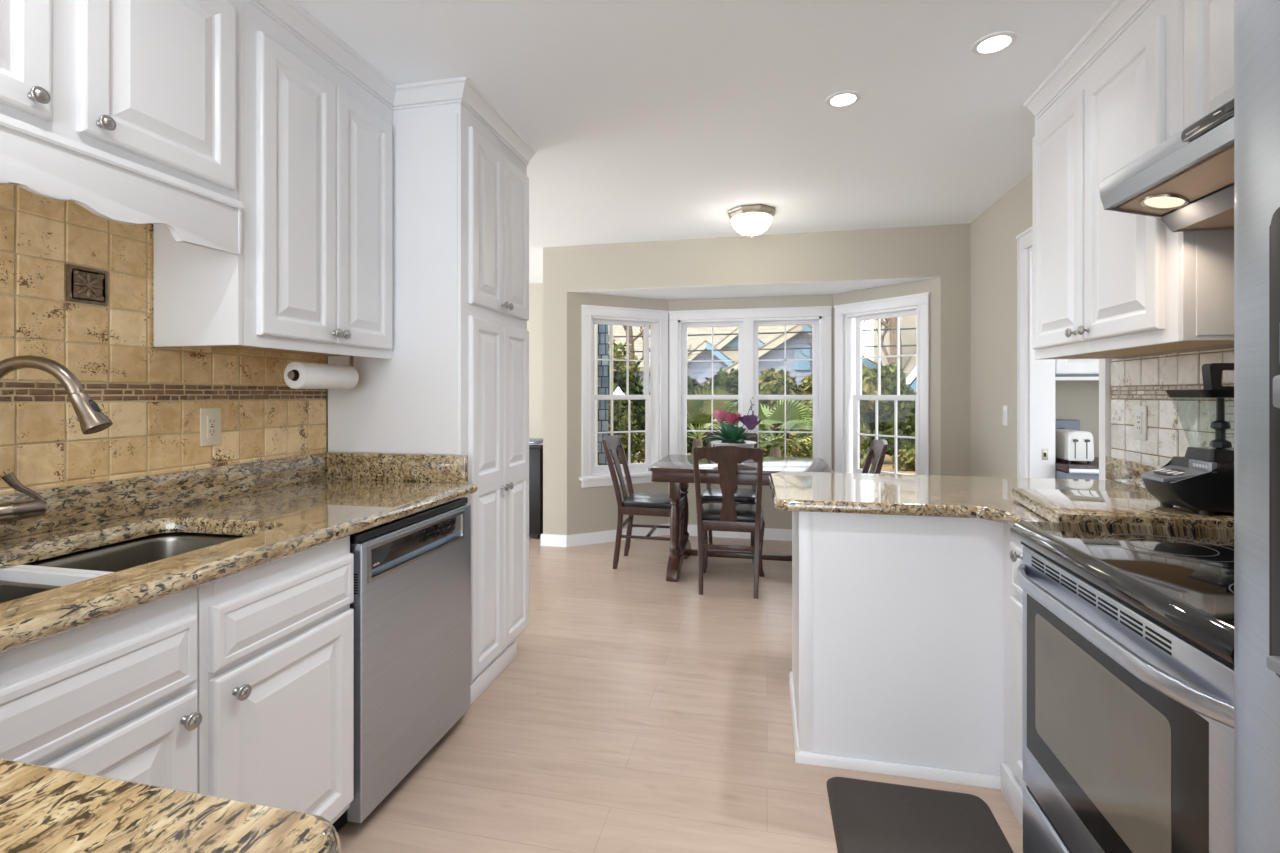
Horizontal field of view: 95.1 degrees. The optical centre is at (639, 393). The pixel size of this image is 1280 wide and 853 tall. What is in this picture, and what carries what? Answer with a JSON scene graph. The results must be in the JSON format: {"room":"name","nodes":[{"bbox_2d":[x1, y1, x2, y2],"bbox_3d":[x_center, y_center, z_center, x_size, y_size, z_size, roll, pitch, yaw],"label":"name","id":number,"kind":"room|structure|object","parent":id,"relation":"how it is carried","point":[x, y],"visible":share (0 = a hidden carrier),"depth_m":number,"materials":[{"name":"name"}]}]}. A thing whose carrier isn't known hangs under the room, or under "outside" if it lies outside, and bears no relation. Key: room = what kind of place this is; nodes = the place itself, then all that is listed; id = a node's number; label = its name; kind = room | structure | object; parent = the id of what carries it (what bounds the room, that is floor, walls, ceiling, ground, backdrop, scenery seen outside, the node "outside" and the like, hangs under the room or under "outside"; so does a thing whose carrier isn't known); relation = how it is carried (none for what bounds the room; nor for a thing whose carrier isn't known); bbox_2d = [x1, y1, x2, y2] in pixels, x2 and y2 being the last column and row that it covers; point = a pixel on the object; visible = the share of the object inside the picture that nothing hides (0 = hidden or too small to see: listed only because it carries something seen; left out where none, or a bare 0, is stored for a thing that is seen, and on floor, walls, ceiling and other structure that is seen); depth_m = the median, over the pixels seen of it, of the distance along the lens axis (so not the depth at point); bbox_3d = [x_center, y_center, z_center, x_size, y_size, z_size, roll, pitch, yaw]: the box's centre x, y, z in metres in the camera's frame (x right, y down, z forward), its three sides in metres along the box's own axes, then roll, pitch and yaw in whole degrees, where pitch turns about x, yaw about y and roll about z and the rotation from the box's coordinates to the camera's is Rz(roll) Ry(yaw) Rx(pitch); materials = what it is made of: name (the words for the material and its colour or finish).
{"room":"kitchen","nodes":[
{"label":"kitchen","id":0,"kind":"room"},
{"bbox_2d":[326,356,327,451],"bbox_3d":[-1.788,0.020,0.462,0.120,2.460,5.345,0,0,12],"label":"wall","id":1,"kind":"structure","parent":0,"point":[326,356],"depth_m":2.43,"materials":[{"name":"beige paint"}]},
{"bbox_2d":[0,0,243,254],"bbox_3d":[-1.375,-0.799,1.186,0.355,0.822,1.034,0,0,12],"label":"upper cabinet","id":2,"kind":"object","parent":1,"relation":"attached to","point":[122,111],"visible":1,"depth_m":1.36,"materials":[{"name":"white paint"}]},
{"bbox_2d":[0,184,326,493],"bbox_3d":[-1.610,-0.125,0.957,0.018,0.850,2.990,0,0,12],"label":"backsplash","id":3,"kind":"structure","parent":1,"relation":"attached to","point":[77,284],"depth_m":1.62,"materials":[{"name":"beige tile"}]},
{"bbox_2d":[0,452,326,540],"bbox_3d":[-1.577,0.291,1.077,0.020,0.107,2.735,0,0,12],"label":"backsplash","id":4,"kind":"structure","parent":1,"relation":"attached to","point":[68,506],"depth_m":1.72,"materials":[{"name":"stone"}]},
{"bbox_2d":[200,408,220,445],"bbox_3d":[-1.399,0.107,1.908,0.009,0.122,0.072,0,0,12],"label":"wall outlet","id":5,"kind":"object","parent":1,"relation":"attached to","point":[210,418],"visible":1,"depth_m":1.90,"materials":[{"name":"beige plastic"}]},
{"bbox_2d":[207,416,216,437],"bbox_3d":[-1.396,0.107,1.908,0.003,0.070,0.034,0,0,12],"label":"socket","id":6,"kind":"object","parent":5,"relation":"attached to","point":[211,420],"depth_m":1.91,"materials":[{"name":"beige plastic"}]},
{"bbox_2d":[154,0,395,358],"bbox_3d":[-1.191,-0.675,2.035,0.355,1.070,0.702,0,0,12],"label":"upper cabinet","id":7,"kind":"object","parent":1,"relation":"attached to","point":[312,273],"visible":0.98,"depth_m":1.85,"materials":[{"name":"white paint"}]},
{"bbox_2d":[287,355,353,378],"bbox_3d":[-1.167,-0.102,2.166,0.040,0.103,0.321,0,0,12],"label":"paper towel holder","id":8,"kind":"object","parent":7,"relation":"attached to","point":[291,374],"visible":0.35,"depth_m":2.03,"materials":[{"name":"silver metal"}]},
{"bbox_2d":[284,362,358,388],"bbox_3d":[-1.169,-0.065,2.159,0.094,0.094,0.269,0,0,12],"label":"paper towel roll","id":9,"kind":"object","parent":8,"relation":"hanging from","point":[311,375],"visible":0.99,"depth_m":2.10,"materials":[{"name":"white paper"}]},
{"bbox_2d":[327,452,467,482],"bbox_3d":[-0.975,0.291,2.334,0.620,0.107,0.025,0,0,12],"label":"backsplash","id":10,"kind":"structure","parent":1,"relation":"attached to","point":[340,465],"depth_m":2.32,"materials":[{"name":"stone"}]},
{"bbox_2d":[527,283,597,465],"bbox_3d":[-2.135,0.020,6.665,3.400,2.460,0.120,0,0,12],"label":"wall","id":11,"kind":"structure","parent":0,"point":[535,323],"depth_m":6.38,"materials":[{"name":"beige paint"}]},
{"bbox_2d":[567,292,667,534],"bbox_3d":[-0.205,0.100,5.063,0.953,2.300,0.140,0,0,-27],"label":"wall","id":12,"kind":"structure","parent":0,"point":[589,509],"depth_m":4.84,"materials":[{"name":"beige paint"}]},
{"bbox_2d":[579,305,668,487],"bbox_3d":[-0.142,0.019,5.069,0.856,1.512,0.185,0,0,-27],"label":"window","id":13,"kind":"structure","parent":12,"relation":"in","point":[656,403],"depth_m":5.09,"materials":[{"name":"white paint"}]},
{"bbox_2d":[337,533,1022,852],"bbox_3d":[-0.410,1.300,1.880,8.800,0.100,8.700,0,0,12],"label":"floor","id":14,"kind":"structure","parent":0,"point":[636,710],"depth_m":2.13,"materials":[{"name":"brown wood"}]},
{"bbox_2d":[0,567,201,792],"bbox_3d":[-1.282,0.818,0.829,0.689,0.864,0.876,0,0,12],"label":"base cabinet","id":15,"kind":"object","parent":14,"relation":"on","point":[116,696],"visible":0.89,"depth_m":1.03,"materials":[{"name":"white paint"}]},
{"bbox_2d":[11,532,353,823],"bbox_3d":[-1.141,0.818,1.476,0.689,0.864,0.444,0,0,12],"label":"base cabinet","id":16,"kind":"object","parent":14,"relation":"on","point":[276,638],"visible":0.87,"depth_m":1.38,"materials":[{"name":"white paint"}]},
{"bbox_2d":[332,497,470,831],"bbox_3d":[-1.036,0.819,2.006,0.670,0.862,0.628,0,0,12],"label":"dishwasher","id":17,"kind":"object","parent":14,"relation":"on","point":[411,606],"visible":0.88,"depth_m":1.84,"materials":[{"name":"silver metal"}]},
{"bbox_2d":[328,76,536,703],"bbox_3d":[-0.906,0.020,2.638,0.655,2.460,0.699,0,0,12],"label":"pantry cabinet","id":18,"kind":"object","parent":14,"relation":"on","point":[455,381],"visible":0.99,"depth_m":2.37,"materials":[{"name":"white paint"}]},
{"bbox_2d":[529,445,542,538],"bbox_3d":[-1.200,0.845,5.336,0.830,0.810,0.520,0,0,12],"label":"sideboard","id":19,"kind":"object","parent":14,"relation":"on","point":[535,451],"visible":0.19,"depth_m":5.03,"materials":[{"name":"black wood"}]},
{"bbox_2d":[529,438,542,444],"bbox_3d":[-0.949,0.422,5.200,0.280,0.034,0.341,0,0,12],"label":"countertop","id":20,"kind":"structure","parent":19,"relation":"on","point":[532,441],"depth_m":5.09,"materials":[{"name":"grey stone"}]},
{"bbox_2d":[602,435,686,568],"bbox_3d":[0.030,0.781,4.317,0.580,0.938,0.442,0,0,12],"label":"dining chair","id":21,"kind":"object","parent":14,"relation":"on","point":[645,504],"visible":0.85,"depth_m":4.19,"materials":[{"name":"brown wood"}]},
{"bbox_2d":[693,446,764,598],"bbox_3d":[0.584,0.781,3.796,0.442,0.938,0.580,0,0,12],"label":"dining chair","id":22,"kind":"object","parent":14,"relation":"on","point":[726,515],"visible":1,"depth_m":3.63,"materials":[{"name":"brown wood"}]},
{"bbox_2d":[701,432,757,563],"bbox_3d":[0.712,0.781,4.621,0.442,0.938,0.580,0,0,12],"label":"dining chair","id":23,"kind":"object","parent":14,"relation":"on","point":[710,495],"visible":0.34,"depth_m":4.49,"materials":[{"name":"brown wood"}]},
{"bbox_2d":[648,455,833,581],"bbox_3d":[0.719,0.869,4.172,1.185,0.762,0.860,0,0,12],"label":"dining table","id":24,"kind":"object","parent":14,"relation":"on","point":[677,470],"visible":0.53,"depth_m":4.00,"materials":[{"name":"brown wood"}]},
{"bbox_2d":[705,397,761,447],"bbox_3d":[0.668,0.256,4.172,0.343,0.465,0.379,0,0,-30],"label":"flower bowl","id":25,"kind":"object","parent":24,"relation":"on","point":[730,435],"visible":0.86,"depth_m":4.11,"materials":[{"name":"white ceramic"}]},
{"bbox_2d":[862,439,887,473],"bbox_3d":[1.383,0.781,4.028,0.580,0.938,0.442,0,0,12],"label":"dining chair","id":26,"kind":"object","parent":14,"relation":"on","point":[878,447],"visible":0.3,"depth_m":3.96,"materials":[{"name":"brown wood"}]},
{"bbox_2d":[789,511,1025,829],"bbox_3d":[1.190,0.822,1.962,1.306,0.856,0.885,0,0,12],"label":"base cabinet","id":27,"kind":"object","parent":14,"relation":"on","point":[907,631],"visible":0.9,"depth_m":1.92,"materials":[{"name":"white paint"}]},
{"bbox_2d":[768,457,1162,524],"bbox_3d":[1.170,0.326,2.057,1.403,0.131,1.063,0,0,12],"label":"countertop","id":28,"kind":"structure","parent":27,"relation":"on","point":[989,498],"depth_m":2.12,"materials":[{"name":"stone"}]},
{"bbox_2d":[1012,488,1233,529],"bbox_3d":[1.464,0.296,1.671,0.663,0.112,0.433,0,0,12],"label":"granite slab","id":29,"kind":"object","parent":28,"relation":"on","point":[1057,506],"visible":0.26,"depth_m":1.59,"materials":[{"name":"beige stone"}]},
{"bbox_2d":[1141,363,1233,515],"bbox_3d":[1.530,0.116,1.569,0.273,0.392,0.178,0,0,12],"label":"blender","id":30,"kind":"object","parent":29,"relation":"on","point":[1202,480],"visible":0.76,"depth_m":1.53,"materials":[{"name":"black plastic"}]},
{"bbox_2d":[1172,398,1233,461],"bbox_3d":[1.569,0.086,1.556,0.192,0.179,0.165,0,0,12],"label":"jar","id":31,"kind":"object","parent":30,"relation":"on","point":[1219,449],"depth_m":1.56,"materials":[{"name":"clear glass"}]},
{"bbox_2d":[827,777,1013,852],"bbox_3d":[0.723,1.242,1.350,0.470,0.016,1.045,0,0,12],"label":"kitchen mat","id":32,"kind":"object","parent":14,"relation":"on","point":[868,816],"visible":1,"depth_m":1.70,"materials":[{"name":"brown rubber"}]},
{"bbox_2d":[1055,457,1098,479],"bbox_3d":[2.953,0.812,3.150,1.365,0.875,0.520,0,0,12],"label":"laundry cabinet","id":33,"kind":"object","parent":14,"relation":"on","point":[1076,469],"visible":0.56,"depth_m":3.07,"materials":[{"name":"grey paint"}]},
{"bbox_2d":[1055,457,1098,472],"bbox_3d":[2.954,0.393,3.153,1.365,0.035,0.515,0,0,12],"label":"countertop","id":34,"kind":"structure","parent":33,"relation":"on","point":[1060,464],"depth_m":3.11,"materials":[{"name":"brown wood"}]},
{"bbox_2d":[1055,419,1079,458],"bbox_3d":[2.437,0.263,3.425,0.220,0.225,0.111,0,0,12],"label":"bread box","id":35,"kind":"object","parent":34,"relation":"on","point":[1070,424],"visible":0.12,"depth_m":3.38,"materials":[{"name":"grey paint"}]},
{"bbox_2d":[1055,429,1093,463],"bbox_3d":[2.376,0.287,3.227,0.124,0.175,0.245,0,0,12],"label":"toaster","id":36,"kind":"object","parent":34,"relation":"on","point":[1070,445],"visible":0.8,"depth_m":3.13,"materials":[{"name":"white plastic"}]},
{"bbox_2d":[1010,521,1233,852],"bbox_3d":[1.263,0.720,1.101,0.798,1.060,0.757,0,0,12],"label":"range","id":37,"kind":"object","parent":14,"relation":"on","point":[1128,631],"visible":0.96,"depth_m":1.12,"materials":[{"name":"grey metal"}]},
{"bbox_2d":[1010,521,1233,663],"bbox_3d":[1.241,0.361,1.105,0.703,0.054,0.757,0,0,12],"label":"cooktop","id":38,"kind":"object","parent":37,"relation":"in","point":[1179,581],"depth_m":1.14,"materials":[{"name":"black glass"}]},
{"bbox_2d":[1234,0,1279,852],"bbox_3d":[0.993,0.350,0.228,0.936,1.800,0.906,0,0,12],"label":"refrigerator","id":39,"kind":"object","parent":14,"relation":"on","point":[1256,22],"visible":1,"depth_m":0.66,"materials":[{"name":"grey metal"}]},
{"bbox_3d":[-1.110,0.818,0.009,1.373,0.864,0.747,0,0,12],"label":"base cabinet","id":40,"kind":"object","parent":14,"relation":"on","visible":0},
{"bbox_2d":[0,452,477,852],"bbox_3d":[-0.879,0.311,0.926,1.460,0.147,2.737,0,0,12],"label":"countertop","id":41,"kind":"structure","parent":40,"relation":"on","point":[283,507],"depth_m":1.28,"materials":[{"name":"beige stone"}]},
{"bbox_2d":[0,355,112,521],"bbox_3d":[-1.341,0.129,1.301,0.289,0.431,0.135,0,0,12],"label":"kitchen faucet","id":42,"kind":"object","parent":41,"relation":"on","point":[92,420],"visible":1,"depth_m":1.30,"materials":[{"name":"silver metal"}]},
{"bbox_2d":[0,532,244,602],"bbox_3d":[-1.210,0.490,1.227,0.454,0.199,0.809,0,0,12],"label":"sink","id":43,"kind":"object","parent":41,"relation":"in","point":[123,555],"visible":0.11,"depth_m":1.54,"materials":[{"name":"metal"}]},
{"bbox_2d":[295,0,1114,282],"bbox_3d":[-0.410,-1.270,1.880,8.800,0.120,8.700,0,0,12],"label":"ceiling","id":44,"kind":"structure","parent":0,"point":[644,120],"depth_m":2.38,"materials":[{"name":"paint"}]},
{"bbox_2d":[728,204,774,237],"bbox_3d":[0.740,-1.124,3.881,0.305,0.172,0.305,0,0,12],"label":"flush ceiling light","id":45,"kind":"object","parent":44,"relation":"attached to","point":[747,220],"visible":1,"depth_m":3.79,"materials":[{"name":"white glass"}]},
{"bbox_2d":[826,90,860,107],"bbox_3d":[0.833,-1.207,2.398,0.136,0.006,0.136,0,0,12],"label":"recessed light","id":46,"kind":"object","parent":44,"relation":"in","point":[845,98],"visible":1,"depth_m":2.39,"materials":[{"name":"white paint"}]},
{"bbox_2d":[971,31,1016,54],"bbox_3d":[1.221,-1.207,2.017,0.136,0.006,0.136,0,0,12],"label":"recessed light","id":47,"kind":"object","parent":44,"relation":"in","point":[996,42],"visible":1,"depth_m":2.01,"materials":[{"name":"white paint"}]},
{"bbox_2d":[710,440,756,447],"bbox_3d":[0.668,0.415,4.184,0.330,0.146,0.330,0,0,12],"label":"bowl","id":48,"kind":"object","parent":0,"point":[747,444],"depth_m":4.10,"materials":[{"name":"white ceramic"}]},
{"bbox_2d":[668,294,832,528],"bbox_3d":[0.951,0.100,5.135,1.400,2.300,0.140,0,0,12],"label":"wall","id":49,"kind":"structure","parent":0,"point":[774,518],"depth_m":5.04,"materials":[{"name":"beige paint"}]},
{"bbox_2d":[669,306,831,467],"bbox_3d":[0.946,0.019,5.113,1.416,1.512,0.185,0,0,12],"label":"window","id":50,"kind":"structure","parent":49,"relation":"in","point":[748,360],"depth_m":5.07,"materials":[{"name":"white paint"}]},
{"bbox_2d":[567,277,936,299],"bbox_3d":[0.841,-0.842,4.781,2.815,0.008,0.599,0,0,12],"label":"ceiling","id":51,"kind":"structure","parent":0,"point":[820,287],"depth_m":4.74,"materials":[{"name":"paint"}]},
{"bbox_2d":[543,223,970,534],"bbox_3d":[0.785,0.020,4.552,3.217,2.460,0.130,0,0,12],"label":"wall","id":52,"kind":"structure","parent":0,"point":[943,251],"depth_m":4.45,"materials":[{"name":"beige paint"}]},
{"bbox_2d":[540,524,791,546],"bbox_3d":[0.732,1.202,4.796,3.041,0.095,0.621,0,0,12],"label":"baseboard","id":53,"kind":"structure","parent":52,"relation":"attached to","point":[573,540],"depth_m":4.98,"materials":[{"name":"white paint"}]},
{"bbox_2d":[833,277,940,475],"bbox_3d":[1.943,0.100,4.595,0.140,2.300,0.903,0,0,-36],"label":"wall","id":54,"kind":"structure","parent":0,"point":[933,285],"depth_m":4.24,"materials":[{"name":"beige paint"}]},
{"bbox_2d":[834,292,929,474],"bbox_3d":[1.911,0.019,4.601,0.185,1.512,0.831,0,0,-36],"label":"window","id":55,"kind":"structure","parent":54,"relation":"in","point":[849,317],"depth_m":4.67,"materials":[{"name":"white paint"}]},
{"bbox_2d":[1055,380,1098,456],"bbox_3d":[3.164,0.020,3.427,1.669,2.460,0.100,0,0,12],"label":"wall","id":56,"kind":"structure","parent":0,"point":[1074,399],"depth_m":3.49,"materials":[{"name":"beige paint"}]},
{"bbox_2d":[1055,359,1098,380],"bbox_3d":[2.975,-0.512,3.250,1.365,0.875,0.315,0,0,12],"label":"upper cabinet","id":57,"kind":"object","parent":56,"relation":"attached to","point":[1065,369],"visible":0.03,"depth_m":3.22,"materials":[{"name":"grey paint"}]},
{"bbox_2d":[971,172,1233,477],"bbox_3d":[1.657,0.020,0.705,0.120,2.460,7.280,0,0,12],"label":"wall","id":58,"kind":"structure","parent":0,"point":[994,232],"depth_m":3.69,"materials":[{"name":"beige paint"}]},
{"bbox_2d":[1003,405,1007,425],"bbox_3d":[2.205,0.130,3.533,0.010,0.120,0.070,0,0,12],"label":"light switch","id":59,"kind":"object","parent":58,"relation":"attached to","point":[1005,408],"visible":1,"depth_m":3.52,"materials":[{"name":"white plastic"}]},
{"bbox_2d":[1016,227,1110,479],"bbox_3d":[2.112,0.177,2.867,0.151,2.145,0.900,0,0,12],"label":"door frame","id":60,"kind":"structure","parent":58,"relation":"in","point":[1035,377],"depth_m":3.20,"materials":[{"name":"white paint"}]},
{"bbox_2d":[1024,0,1233,358],"bbox_3d":[1.684,-0.677,1.993,0.354,1.065,0.900,0,0,12],"label":"upper cabinet","id":61,"kind":"object","parent":58,"relation":"attached to","point":[1106,284],"visible":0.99,"depth_m":1.87,"materials":[{"name":"white paint"}]},
{"bbox_2d":[1105,457,1162,488],"bbox_3d":[1.881,0.306,2.127,0.023,0.093,0.625,0,0,12],"label":"backsplash","id":62,"kind":"structure","parent":58,"relation":"attached to","point":[1125,471],"depth_m":2.29,"materials":[{"name":"stone"}]},
{"bbox_2d":[1134,406,1146,439],"bbox_3d":[1.915,0.110,2.241,0.011,0.130,0.072,0,0,12],"label":"wall outlet","id":63,"kind":"object","parent":58,"relation":"attached to","point":[1140,412],"visible":1,"depth_m":2.23,"materials":[{"name":"white plastic"}]},
{"bbox_2d":[1136,412,1141,433],"bbox_3d":[1.912,0.110,2.241,0.003,0.084,0.036,0,0,12],"label":"socket","id":64,"kind":"object","parent":63,"relation":"attached to","point":[1138,414],"depth_m":2.24,"materials":[{"name":"white plastic"}]},
{"bbox_2d":[1099,97,1233,231],"bbox_3d":[1.422,-0.520,1.173,0.519,0.181,0.765,0,0,12],"label":"range hood","id":65,"kind":"object","parent":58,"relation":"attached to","point":[1186,181],"visible":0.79,"depth_m":1.39,"materials":[{"name":"silver metal"}]},
{"bbox_2d":[1225,101,1233,112],"bbox_3d":[1.151,-0.560,1.142,0.004,0.014,0.024,0,0,12],"label":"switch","id":66,"kind":"object","parent":65,"relation":"attached to","point":[1229,105],"depth_m":1.14,"materials":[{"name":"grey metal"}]},
{"bbox_2d":[1111,347,1233,465],"bbox_3d":[1.766,0.087,1.512,0.009,0.465,1.906,0,0,12],"label":"backsplash","id":67,"kind":"structure","parent":58,"relation":"attached to","point":[1141,380],"depth_m":2.12,"materials":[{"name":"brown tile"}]},
{"bbox_2d":[1184,0,1233,127],"bbox_3d":[1.499,-0.911,1.116,0.364,0.598,0.897,0,0,12],"label":"upper cabinet","id":68,"kind":"object","parent":58,"relation":"attached to","point":[1208,24],"visible":0.31,"depth_m":1.48,"materials":[{"name":"white paint"}]},
{"label":"outside","id":69,"kind":"structure","parent":0,"visible":0},
{"bbox_2d":[630,451,914,474],"bbox_3d":[5.336,1.420,24.578,44.000,0.100,39.700,0,0,12],"label":"ground","id":70,"kind":"structure","parent":69,"point":[888,464],"depth_m":11.21,"materials":[{"name":"beige soil"}]},
{"bbox_2d":[598,324,612,465],"bbox_3d":[-1.528,-0.290,7.679,2.955,3.320,2.040,0,0,12],"label":"wall","id":71,"kind":"structure","parent":70,"relation":"on","point":[602,329],"depth_m":6.43,"materials":[{"name":"blue wood"}]},
{"bbox_2d":[613,365,624,459],"bbox_3d":[-0.280,0.500,7.480,0.230,1.740,0.230,0,0,12],"label":"bird feeder","id":72,"kind":"object","parent":70,"relation":"on","point":[617,391],"visible":0.56,"depth_m":7.47,"materials":[{"name":"metal"}]},
{"bbox_2d":[608,335,640,377],"bbox_3d":[-1.141,0.059,12.942,2.369,2.747,1.470,0,0,-2],"label":"shrub","id":73,"kind":"object","parent":70,"relation":"on","point":[617,354],"visible":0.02,"depth_m":12.65,"materials":[{"name":"green plant"}]},
{"bbox_2d":[608,387,644,463],"bbox_3d":[-0.388,0.625,9.463,1.026,1.499,0.728,0,0,29],"label":"shrub","id":74,"kind":"object","parent":70,"relation":"on","point":[623,427],"visible":0.24,"depth_m":9.41,"materials":[{"name":"green plant"}]},
{"bbox_2d":[608,370,691,458],"bbox_3d":[0.084,0.448,12.492,2.258,1.966,1.106,0,0,-4],"label":"shrub","id":75,"kind":"object","parent":70,"relation":"on","point":[635,387],"visible":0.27,"depth_m":12.12,"materials":[{"name":"green plant"}]},
{"bbox_2d":[623,325,710,381],"bbox_3d":[-0.316,-1.864,14.620,4.032,6.471,2.538,0,0,12],"label":"bare tree","id":76,"kind":"object","parent":70,"relation":"on","point":[631,339],"visible":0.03,"depth_m":14.81,"materials":[{"name":"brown plant"}]},
{"bbox_2d":[641,385,737,454],"bbox_3d":[0.767,0.615,8.245,1.555,1.511,1.591,0,0,12],"label":"fan palm","id":77,"kind":"object","parent":70,"relation":"on","point":[695,408],"visible":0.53,"depth_m":7.91,"materials":[{"name":"green plant"}]},
{"bbox_2d":[687,367,737,453],"bbox_3d":[1.385,0.432,12.422,2.267,2.020,1.270,0,0,12],"label":"shrub","id":78,"kind":"object","parent":70,"relation":"on","point":[725,382],"visible":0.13,"depth_m":12.14,"materials":[{"name":"green plant"}]},
{"bbox_2d":[710,424,768,446],"bbox_3d":[1.516,0.875,9.529,1.187,0.989,1.159,0,0,-26],"label":"fan palm","id":79,"kind":"object","parent":70,"relation":"on","point":[759,427],"visible":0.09,"depth_m":9.33,"materials":[{"name":"green plant"}]},
{"bbox_2d":[608,324,877,404],"bbox_3d":[3.568,-1.390,22.444,10.650,5.520,10.620,0,0,12],"label":"house","id":80,"kind":"structure","parent":70,"relation":"on","point":[798,369],"depth_m":18.45,"materials":[{"name":"blue"}]},
{"bbox_2d":[717,393,812,456],"bbox_3d":[1.883,0.673,8.315,1.617,1.394,1.604,0,0,12],"label":"fan palm","id":81,"kind":"object","parent":70,"relation":"on","point":[795,414],"visible":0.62,"depth_m":8.15,"materials":[{"name":"green plant"}]},
{"bbox_2d":[725,367,807,456],"bbox_3d":[2.688,0.431,12.000,1.976,1.955,1.042,0,0,12],"label":"shrub","id":82,"kind":"object","parent":70,"relation":"on","point":[770,383],"visible":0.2,"depth_m":11.71,"materials":[{"name":"green plant"}]},
{"bbox_2d":[758,433,791,456],"bbox_3d":[2.131,1.009,10.125,1.004,0.765,0.783,0,0,12],"label":"shrub","id":83,"kind":"object","parent":70,"relation":"on","point":[766,449],"visible":0.2,"depth_m":9.96,"materials":[{"name":"green plant"}]},
{"bbox_2d":[788,418,870,468],"bbox_3d":[3.263,0.901,10.168,1.426,0.981,0.712,0,0,12],"label":"shrub","id":84,"kind":"object","parent":70,"relation":"on","point":[808,449],"visible":0.18,"depth_m":10.11,"materials":[{"name":"green plant"}]},
{"bbox_2d":[795,321,864,361],"bbox_3d":[5.247,-1.588,15.939,3.052,5.923,2.128,0,0,-33],"label":"bare tree","id":85,"kind":"object","parent":70,"relation":"on","point":[808,335],"visible":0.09,"depth_m":15.31,"materials":[{"name":"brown plant"}]},
{"bbox_2d":[787,363,884,452],"bbox_3d":[3.788,0.366,11.403,1.881,2.024,1.163,0,0,12],"label":"shrub","id":86,"kind":"object","parent":70,"relation":"on","point":[869,379],"visible":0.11,"depth_m":11.17,"materials":[{"name":"green plant"}]},
{"bbox_2d":[860,362,913,461],"bbox_3d":[4.582,0.354,11.746,1.680,2.044,1.178,0,0,24],"label":"shrub","id":87,"kind":"object","parent":70,"relation":"on","point":[889,373],"visible":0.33,"depth_m":11.24,"materials":[{"name":"green plant"}]},
{"bbox_2d":[877,317,901,367],"bbox_3d":[6.020,-2.349,14.039,4.188,7.440,3.099,0,0,31],"label":"bare tree","id":88,"kind":"object","parent":70,"relation":"on","point":[892,321],"visible":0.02,"depth_m":13.97,"materials":[{"name":"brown plant"}]},
{"bbox_2d":[874,315,915,394],"bbox_3d":[8.067,-0.770,14.724,3.480,4.280,3.800,0,0,12],"label":"house","id":89,"kind":"structure","parent":70,"relation":"on","point":[908,337],"depth_m":14.34,"materials":[{"name":"beige paint"}]},
{"bbox_2d":[888,394,914,455],"bbox_3d":[5.761,0.706,11.399,2.170,1.494,1.138,0,0,12],"label":"shrub","id":90,"kind":"object","parent":70,"relation":"on","point":[908,428],"visible":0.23,"depth_m":11.17,"materials":[{"name":"green plant"}]},
{"bbox_2d":[891,448,914,470],"bbox_3d":[4.874,1.186,10.376,0.814,0.436,0.585,0,0,12],"label":"shrub","id":91,"kind":"object","parent":70,"relation":"on","point":[905,457],"visible":0.44,"depth_m":10.40,"materials":[{"name":"green plant"}]},
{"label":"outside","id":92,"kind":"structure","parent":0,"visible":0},
{"bbox_2d":[613,328,915,351],"bbox_3d":[2.864,-1.404,13.193,16.001,0.836,0.036,0,0,12],"label":"power lines","id":93,"kind":"object","parent":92,"point":[896,328],"visible":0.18,"depth_m":13.14,"materials":[{"name":"rubber"}]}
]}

